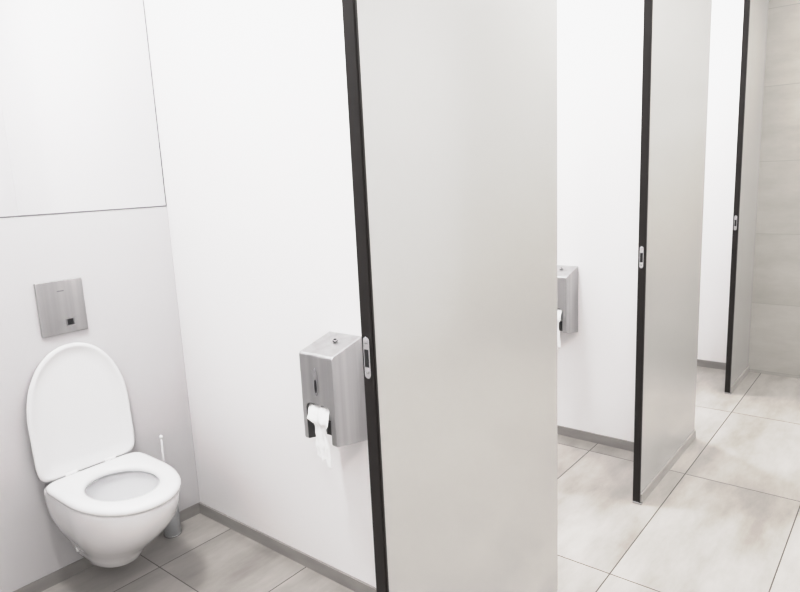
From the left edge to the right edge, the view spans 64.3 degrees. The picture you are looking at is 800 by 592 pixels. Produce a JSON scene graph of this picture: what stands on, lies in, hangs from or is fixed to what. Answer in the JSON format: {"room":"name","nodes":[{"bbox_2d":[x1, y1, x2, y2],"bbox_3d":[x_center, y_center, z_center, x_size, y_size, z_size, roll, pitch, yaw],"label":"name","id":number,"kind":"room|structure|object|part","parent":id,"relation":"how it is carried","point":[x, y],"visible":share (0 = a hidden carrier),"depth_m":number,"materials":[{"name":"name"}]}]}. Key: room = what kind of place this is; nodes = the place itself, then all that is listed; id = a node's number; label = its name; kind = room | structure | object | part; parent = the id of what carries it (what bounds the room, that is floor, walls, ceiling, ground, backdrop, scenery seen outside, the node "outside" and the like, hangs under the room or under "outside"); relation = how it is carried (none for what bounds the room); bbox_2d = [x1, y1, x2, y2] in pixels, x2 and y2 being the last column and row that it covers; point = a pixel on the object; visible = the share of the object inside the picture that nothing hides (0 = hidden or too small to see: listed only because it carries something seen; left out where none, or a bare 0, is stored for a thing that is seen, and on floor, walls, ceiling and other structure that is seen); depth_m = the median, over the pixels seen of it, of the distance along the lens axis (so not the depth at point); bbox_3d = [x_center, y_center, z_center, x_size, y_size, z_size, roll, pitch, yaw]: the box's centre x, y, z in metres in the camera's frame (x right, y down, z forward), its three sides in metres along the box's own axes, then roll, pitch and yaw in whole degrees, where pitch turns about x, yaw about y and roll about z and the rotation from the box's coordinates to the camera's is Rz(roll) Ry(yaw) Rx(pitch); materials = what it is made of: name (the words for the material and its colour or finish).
{"room":"public restroom","nodes":[
{"label":"public restroom","id":0,"kind":"room"},
{"bbox_2d":[0,0,165,217],"bbox_3d":[-0.883,-0.527,2.827,0.106,3.000,6.560,6,14,39],"label":"wall","id":1,"kind":"structure","parent":0,"point":[78,125],"depth_m":2.34,"materials":[{"name":"white paint"}]},
{"bbox_2d":[0,0,165,216],"bbox_3d":[-1.541,-1.024,1.867,0.006,1.608,1.676,6,14,39],"label":"wall panel","id":2,"kind":"object","parent":1,"relation":"on","point":[78,125],"depth_m":2.34,"materials":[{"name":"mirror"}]},
{"bbox_2d":[0,205,166,217],"bbox_3d":[-1.503,-0.232,2.015,0.006,0.005,1.682,6,14,39],"label":"trim","id":3,"kind":"structure","parent":1,"relation":"attached to","point":[163,205],"depth_m":2.38,"materials":[{"name":"grey"}]},
{"bbox_2d":[143,0,166,204],"bbox_3d":[-1.012,-1.167,2.504,0.006,1.608,0.005,6,14,39],"label":"trim","id":4,"kind":"structure","parent":1,"relation":"attached to","point":[143,0],"depth_m":2.57,"materials":[{"name":"grey"}]},
{"bbox_2d":[42,366,799,591],"bbox_3d":[0.730,1.135,1.865,4.080,0.060,6.560,6,14,39],"label":"floor","id":5,"kind":"structure","parent":0,"point":[725,516],"depth_m":2.63,"materials":[{"name":"tile"}]},
{"bbox_2d":[0,207,199,591],"bbox_3d":[-1.472,0.426,2.138,0.006,1.333,1.682,6,14,39],"label":"panel","id":6,"kind":"object","parent":5,"relation":"on","point":[123,260],"depth_m":2.43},
{"bbox_2d":[34,277,87,337],"bbox_3d":[-1.249,0.040,2.350,0.014,0.200,0.166,6,14,39],"label":"flush plate","id":7,"kind":"object","parent":6,"relation":"attached to","point":[61,309],"visible":1,"depth_m":2.34,"materials":[{"name":"metal"}]},
{"bbox_2d":[26,342,180,567],"bbox_3d":[-1.021,0.600,2.295,0.526,0.819,0.376,6,14,39],"label":"wall-hung toilet","id":8,"kind":"object","parent":6,"relation":"attached to","point":[110,503],"visible":1,"depth_m":2.35,"materials":[{"name":"white ceramic"}]},
{"bbox_3d":[-1.214,0.419,2.414,0.019,0.490,0.376,2,11,39],"label":"lid","id":9,"kind":"part","parent":8,"relation":"part of","materials":[{"name":"white plastic"}]},
{"bbox_3d":[-1.014,0.848,2.345,0.514,0.313,0.362,6,14,39],"label":"bowl","id":10,"kind":"part","parent":8,"relation":"part of","materials":[{"name":"white ceramic"}]},
{"bbox_3d":[-0.998,0.681,2.293,0.474,0.027,0.374,6,14,39],"label":"seat","id":11,"kind":"part","parent":8,"relation":"part of","materials":[{"name":"white plastic"}]},
{"bbox_2d":[13,502,199,591],"bbox_3d":[-1.439,1.106,2.264,0.009,0.050,1.682,6,14,39],"label":"baseboard","id":12,"kind":"structure","parent":6,"relation":"attached to","point":[72,569],"depth_m":2.44,"materials":[{"name":"tile"}]},
{"bbox_2d":[159,435,181,538],"bbox_3d":[-0.986,0.800,2.691,0.075,0.450,0.075,6,14,39],"label":"toilet brush","id":13,"kind":"object","parent":5,"relation":"on","point":[173,529],"visible":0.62,"depth_m":2.69,"materials":[{"name":"silver"}]},
{"bbox_3d":[-0.989,0.728,2.678,0.009,0.280,0.009,-5,11,-11],"label":"handle","id":14,"kind":"part","parent":13,"relation":"part of","materials":[{"name":"white"}]},
{"bbox_2d":[144,0,375,587],"bbox_3d":[-0.366,-0.426,2.159,1.559,3.000,0.030,6,14,39],"label":"partition wall","id":15,"kind":"structure","parent":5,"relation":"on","point":[251,99],"depth_m":2.33,"materials":[{"name":"white laminate"}]},
{"bbox_2d":[199,502,376,591],"bbox_3d":[-0.307,1.026,2.411,1.549,0.050,0.009,6,14,39],"label":"baseboard","id":16,"kind":"structure","parent":15,"relation":"attached to","point":[298,556],"depth_m":2.51,"materials":[{"name":"tile"}]},
{"bbox_2d":[299,331,367,468],"bbox_3d":[-0.221,0.341,2.086,0.150,0.413,0.161,6,14,39],"label":"dispenser","id":17,"kind":"object","parent":15,"relation":"attached to","point":[331,366],"visible":1,"depth_m":2.04,"materials":[{"name":"metal"}]},
{"bbox_3d":[-0.269,0.275,2.023,0.019,0.092,0.003,6,14,39],"label":"slot frame","id":18,"kind":"part","parent":17,"relation":"part of","materials":[{"name":"silver metal"}]},
{"bbox_2d":[557,0,643,441],"bbox_3d":[0.692,-0.714,3.436,1.559,3.000,0.030,6,14,39],"label":"partition wall","id":19,"kind":"structure","parent":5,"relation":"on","point":[600,42],"depth_m":3.22,"materials":[{"name":"white laminate"}]},
{"bbox_2d":[557,265,577,347],"bbox_3d":[0.837,0.054,3.363,0.150,0.413,0.161,6,14,39],"label":"dispenser","id":20,"kind":"object","parent":19,"relation":"attached to","point":[567,276],"visible":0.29,"depth_m":3.30,"materials":[{"name":"metal"}]},
{"bbox_2d":[557,425,633,451],"bbox_3d":[0.751,0.738,3.689,1.549,0.050,0.009,6,14,39],"label":"baseboard","id":21,"kind":"structure","parent":19,"relation":"attached to","point":[561,430],"depth_m":3.43,"materials":[{"name":"tile"}]},
{"bbox_2d":[697,0,743,362],"bbox_3d":[1.750,-1.002,4.712,1.559,3.000,0.026,6,14,39],"label":"partition wall","id":22,"kind":"structure","parent":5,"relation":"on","point":[727,15],"depth_m":4.37,"materials":[{"name":"white laminate"}]},
{"bbox_2d":[697,359,725,369],"bbox_3d":[1.810,0.450,4.966,1.549,0.050,0.009,6,14,39],"label":"baseboard","id":23,"kind":"structure","parent":22,"relation":"attached to","point":[702,363],"depth_m":4.60,"materials":[{"name":"tile"}]},
{"bbox_2d":[725,0,768,393],"bbox_3d":[2.204,-0.892,4.010,0.040,2.998,0.558,6,14,39],"label":"panel","id":24,"kind":"object","parent":5,"relation":"on","point":[755,14],"depth_m":3.99,"materials":[{"name":"grey laminate"}]},
{"bbox_2d":[342,0,557,591],"bbox_3d":[0.189,-0.344,1.579,0.040,2.998,0.872,6,14,39],"label":"door","id":25,"kind":"structure","parent":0,"point":[452,104],"depth_m":1.55,"materials":[{"name":"grey laminate"}]},
{"bbox_2d":[633,0,711,504],"bbox_3d":[1.245,-0.631,2.854,0.040,2.998,0.872,6,14,39],"label":"door","id":26,"kind":"structure","parent":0,"point":[676,33],"depth_m":2.83,"materials":[{"name":"grey laminate"}]},
{"bbox_2d":[748,0,799,378],"bbox_3d":[2.729,-0.915,4.004,3.980,3.000,0.100,6,14,39],"label":"wall","id":27,"kind":"structure","parent":0,"point":[774,346],"depth_m":4.20,"materials":[{"name":"tile"}]}
]}

